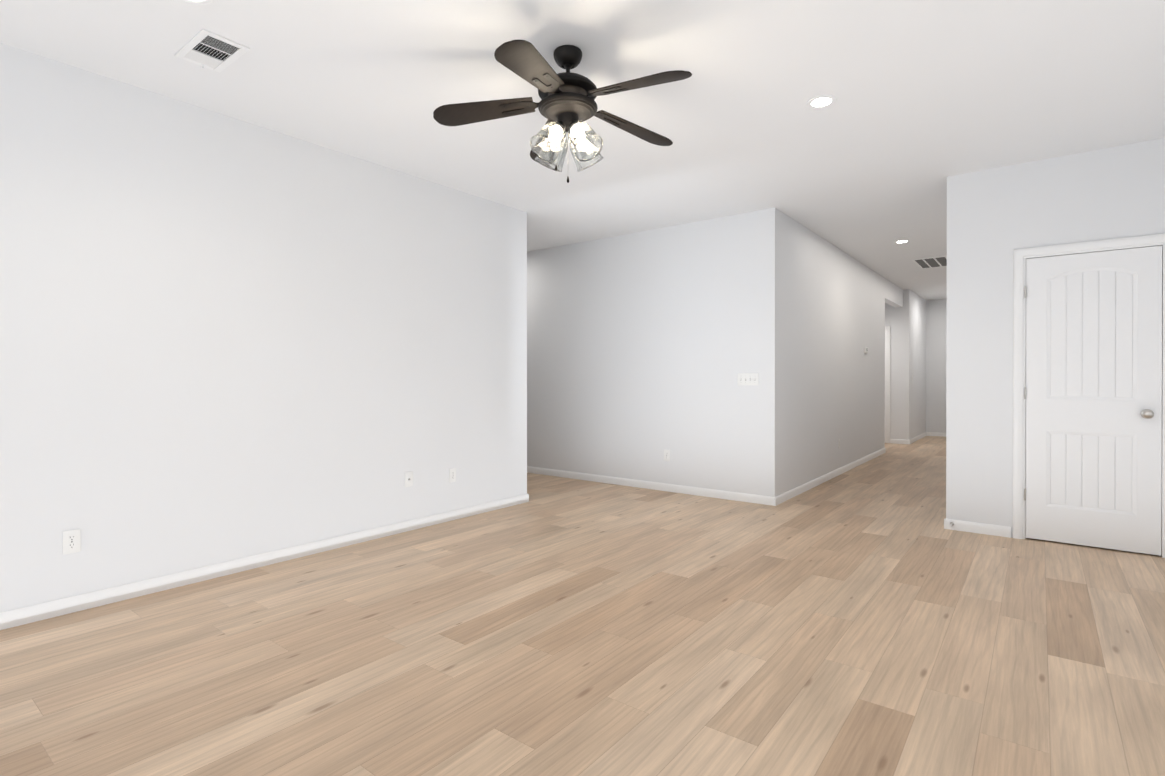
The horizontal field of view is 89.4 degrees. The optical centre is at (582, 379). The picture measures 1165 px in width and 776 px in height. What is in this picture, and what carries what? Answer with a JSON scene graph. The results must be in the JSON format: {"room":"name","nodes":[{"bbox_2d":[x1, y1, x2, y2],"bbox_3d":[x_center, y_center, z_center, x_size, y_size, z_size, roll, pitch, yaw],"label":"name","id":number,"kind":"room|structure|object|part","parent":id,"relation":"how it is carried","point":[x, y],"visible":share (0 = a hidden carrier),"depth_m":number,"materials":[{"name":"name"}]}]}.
{"room":"empty living room","nodes":[
{"label":"empty living room","id":0,"kind":"room"},
{"bbox_2d":[0,43,526,612],"bbox_3d":[-2.742,-0.203,2.821,0.120,2.740,7.070,0,0,38],"label":"wall","id":1,"kind":"structure","parent":0,"point":[224,339],"depth_m":3.49,"materials":[{"name":"paint"}]},
{"bbox_2d":[63,529,80,554],"bbox_3d":[-2.561,0.813,2.954,0.008,0.115,0.070,0,0,38],"label":"electrical outlet","id":2,"kind":"object","parent":1,"relation":"attached to","point":[71,541],"visible":1,"depth_m":2.95,"materials":[{"name":"white plastic"}]},
{"bbox_2d":[0,494,528,629],"bbox_3d":[-2.686,1.129,2.790,0.013,0.078,7.082,0,0,38],"label":"baseboard","id":3,"kind":"structure","parent":1,"relation":"attached to","point":[35,613],"depth_m":3.48,"materials":[{"name":"white paint"}]},
{"bbox_2d":[405,471,412,486],"bbox_3d":[-1.332,0.766,4.529,0.016,0.115,0.070,0,0,38],"label":"outlet","id":4,"kind":"object","parent":1,"relation":"attached to","point":[408,479],"visible":1,"depth_m":4.53,"materials":[{"name":"white plastic"}]},
{"bbox_2d":[449,468,455,482],"bbox_3d":[-1.073,0.792,4.868,0.008,0.115,0.070,0,0,38],"label":"electrical outlet","id":5,"kind":"object","parent":1,"relation":"attached to","point":[452,474],"visible":1,"depth_m":4.86,"materials":[{"name":"white plastic"}]},
{"bbox_2d":[0,436,1164,775],"bbox_3d":[1.326,1.208,5.763,9.500,0.100,17.100,0,0,38],"label":"floor","id":6,"kind":"structure","parent":0,"point":[872,618],"depth_m":2.51,"materials":[{"name":"brown wood"}]},
{"bbox_2d":[0,0,1164,300],"bbox_3d":[1.326,-1.632,5.754,9.500,0.100,17.100,0,0,38],"label":"ceiling","id":7,"kind":"structure","parent":0,"point":[930,94],"depth_m":3.19,"materials":[{"name":"paint"}]},
{"bbox_2d":[183,0,212,4],"bbox_3d":[-1.589,-1.568,2.383,0.164,0.007,0.164,0,0,38],"label":"recessed light","id":8,"kind":"object","parent":7,"relation":"in","point":[201,2],"visible":1,"depth_m":2.44,"materials":[{"name":"white paint"}]},
{"bbox_2d":[174,29,249,72],"bbox_3d":[-1.776,-1.560,2.822,0.350,0.024,0.200,0,0,38],"label":"ceiling vent","id":9,"kind":"object","parent":7,"relation":"in","point":[203,48],"visible":1,"depth_m":2.81,"materials":[{"name":"white metal"}]},
{"bbox_2d":[433,40,691,182],"bbox_3d":[-0.027,-1.258,2.799,1.195,0.628,1.245,0,0,38],"label":"fan","id":10,"kind":"object","parent":7,"relation":"hanging from","point":[566,104],"visible":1,"depth_m":2.77,"materials":[{"name":"brown wood"}]},
{"bbox_3d":[-0.469,-1.299,2.849,0.435,0.082,0.360,0,0,38],"label":"blade","id":11,"kind":"part","parent":10,"relation":"part of","materials":[{"name":"brown wood"}]},
{"bbox_3d":[-0.207,-1.298,2.453,0.251,0.082,0.478,0,0,38],"label":"blade","id":12,"kind":"part","parent":10,"relation":"part of","materials":[{"name":"brown wood"}]},
{"bbox_3d":[-0.177,-1.300,3.216,0.441,0.082,0.355,0,0,38],"label":"blade","id":13,"kind":"part","parent":10,"relation":"part of","materials":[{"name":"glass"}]},
{"bbox_3d":[-0.162,-1.122,2.757,0.147,0.192,0.178,0,0,38],"label":"lamp shade","id":14,"kind":"part","parent":10,"relation":"part of","materials":[{"name":"clear glass"}]},
{"bbox_3d":[-0.146,-1.122,2.924,0.178,0.192,0.147,0,0,38],"label":"lamp shade","id":15,"kind":"part","parent":10,"relation":"part of","materials":[{"name":"clear glass"}]},
{"bbox_3d":[-0.070,-1.415,2.832,0.288,0.090,0.288,0,0,38],"label":"motor","id":16,"kind":"part","parent":10,"relation":"part of","materials":[{"name":"brown metal"}]},
{"bbox_3d":[0.006,-1.122,2.741,0.178,0.192,0.147,0,0,38],"label":"lamp shade","id":17,"kind":"part","parent":10,"relation":"part of","materials":[{"name":"clear glass"}]},
{"bbox_3d":[0.021,-1.122,2.909,0.147,0.192,0.178,0,0,38],"label":"lamp shade","id":18,"kind":"part","parent":10,"relation":"part of","materials":[{"name":"clear glass"}]},
{"bbox_3d":[0.267,-1.299,3.052,0.249,0.082,0.484,0,0,38],"label":"blade","id":19,"kind":"part","parent":10,"relation":"part of","materials":[{"name":"brown wood"}]},
{"bbox_3d":[0.249,-1.298,2.579,0.489,0.082,0.154,0,0,38],"label":"blade","id":20,"kind":"part","parent":10,"relation":"part of","materials":[{"name":"brown wood"}]},
{"bbox_2d":[806,95,836,108],"bbox_3d":[1.352,-1.571,3.335,0.164,0.007,0.164,0,0,38],"label":"recessed light","id":21,"kind":"object","parent":7,"relation":"in","point":[820,101],"visible":1,"depth_m":3.33,"materials":[{"name":"white paint"}]},
{"bbox_2d":[894,240,909,243],"bbox_3d":[3.666,-1.582,6.759,0.164,0.007,0.164,0,0,38],"label":"recessed light","id":22,"kind":"object","parent":7,"relation":"in","point":[902,241],"visible":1,"depth_m":6.75,"materials":[{"name":"white paint"}]},
{"bbox_2d":[911,256,946,268],"bbox_3d":[4.789,-1.583,7.938,0.510,0.012,0.800,0,0,38],"label":"ceiling vent","id":23,"kind":"object","parent":7,"relation":"in","point":[931,262],"visible":0.71,"depth_m":7.96,"materials":[{"name":"white metal"}]},
{"bbox_2d":[527,208,779,496],"bbox_3d":[-0.213,-0.216,7.030,5.110,2.740,0.120,0,0,38],"label":"wall","id":24,"kind":"structure","parent":0,"point":[644,348],"depth_m":6.14,"materials":[{"name":"paint"}]},
{"bbox_2d":[527,466,775,505],"bbox_3d":[-0.249,1.115,6.978,5.122,0.078,0.013,0,0,38],"label":"baseboard","id":25,"kind":"structure","parent":24,"relation":"attached to","point":[743,497],"depth_m":6.14,"materials":[{"name":"white paint"}]},
{"bbox_2d":[664,450,669,460],"bbox_3d":[0.874,0.786,6.108,0.070,0.115,0.008,0,0,38],"label":"electrical outlet","id":26,"kind":"object","parent":24,"relation":"attached to","point":[666,455],"visible":1,"depth_m":6.10,"materials":[{"name":"white plastic"}]},
{"bbox_2d":[738,373,758,384],"bbox_3d":[1.561,-0.003,5.565,0.208,0.115,0.018,0,0,38],"label":"light switch panel","id":27,"kind":"object","parent":24,"relation":"attached to","point":[748,378],"visible":1,"depth_m":5.56,"materials":[{"name":"white plastic"}]},
{"bbox_2d":[779,211,902,494],"bbox_3d":[3.721,-0.219,8.026,0.120,2.740,6.280,0,0,38],"label":"wall","id":28,"kind":"structure","parent":0,"point":[831,327],"depth_m":6.72,"materials":[{"name":"paint"}]},
{"bbox_2d":[774,448,885,505],"bbox_3d":[3.261,1.114,7.330,0.013,0.078,4.875,0,0,38],"label":"baseboard","id":29,"kind":"structure","parent":28,"relation":"attached to","point":[790,494],"depth_m":6.60,"materials":[{"name":"white paint"}]},
{"bbox_2d":[885,289,910,442],"bbox_3d":[5.293,-0.228,10.856,1.310,2.740,0.120,0,0,38],"label":"wall","id":30,"kind":"structure","parent":0,"point":[898,320],"depth_m":10.49,"materials":[{"name":"white paint"}]},
{"bbox_2d":[885,326,889,442],"bbox_3d":[5.185,0.090,10.855,0.878,2.103,0.017,0,0,38],"label":"door frame","id":31,"kind":"structure","parent":30,"relation":"attached to","point":[887,328],"depth_m":10.61,"materials":[{"name":"white paint"}]},
{"bbox_2d":[890,439,909,443],"bbox_3d":[5.657,1.104,10.494,0.310,0.078,0.013,0,0,38],"label":"baseboard","id":32,"kind":"structure","parent":30,"relation":"attached to","point":[898,441],"depth_m":10.49,"materials":[{"name":"white wood"}]},
{"bbox_2d":[910,291,925,438],"bbox_3d":[6.361,-0.230,11.261,0.120,2.740,1.830,0,0,38],"label":"wall","id":33,"kind":"structure","parent":0,"point":[918,373],"depth_m":11.12,"materials":[{"name":"paint"}]},
{"bbox_2d":[909,432,926,443],"bbox_3d":[6.373,1.102,11.172,0.013,0.078,1.962,0,0,38],"label":"baseboard","id":34,"kind":"structure","parent":33,"relation":"attached to","point":[916,438],"depth_m":11.06,"materials":[{"name":"white paint"}]},
{"bbox_2d":[926,299,946,432],"bbox_3d":[7.461,-0.231,11.641,1.590,2.740,0.120,0,0,38],"label":"wall","id":35,"kind":"structure","parent":0,"point":[936,317],"depth_m":11.84,"materials":[{"name":"paint"}]},
{"bbox_2d":[927,432,945,436],"bbox_3d":[7.420,1.100,11.593,1.350,0.078,0.013,0,0,38],"label":"baseboard","id":36,"kind":"structure","parent":35,"relation":"attached to","point":[936,434],"depth_m":11.83,"materials":[{"name":"white paint"}]},
{"bbox_2d":[946,138,1164,537],"bbox_3d":[3.356,-0.207,4.257,1.229,2.740,0.120,0,0,38],"label":"wall","id":37,"kind":"structure","parent":0,"point":[984,223],"depth_m":4.38,"materials":[{"name":"paint"}]},
{"bbox_2d":[944,518,1010,537],"bbox_3d":[2.986,1.123,4.464,0.421,0.078,0.013,0,0,38],"label":"baseboard","id":38,"kind":"structure","parent":37,"relation":"attached to","point":[983,528],"depth_m":4.45,"materials":[{"name":"white paint"}]},
{"bbox_2d":[1013,233,1164,557],"bbox_3d":[3.537,0.105,4.106,0.862,2.117,0.137,0,0,38],"label":"door frame","id":39,"kind":"structure","parent":37,"relation":"attached to","point":[1019,255],"depth_m":4.29,"materials":[{"name":"white paint"}]},
{"bbox_2d":[1026,246,1161,555],"bbox_3d":[3.518,0.137,4.083,0.710,2.028,0.035,0,0,38],"label":"door","id":40,"kind":"structure","parent":37,"relation":"in","point":[1093,391],"depth_m":4.05,"materials":[{"name":"white paint"}]},
{"bbox_2d":[1140,409,1153,418],"bbox_3d":[3.711,0.227,3.867,0.064,0.064,0.070,0,0,38],"label":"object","id":41,"kind":"structure","parent":40,"relation":"attached to","point":[1146,413],"depth_m":3.85,"materials":[{"name":"grey metal"}]}
]}

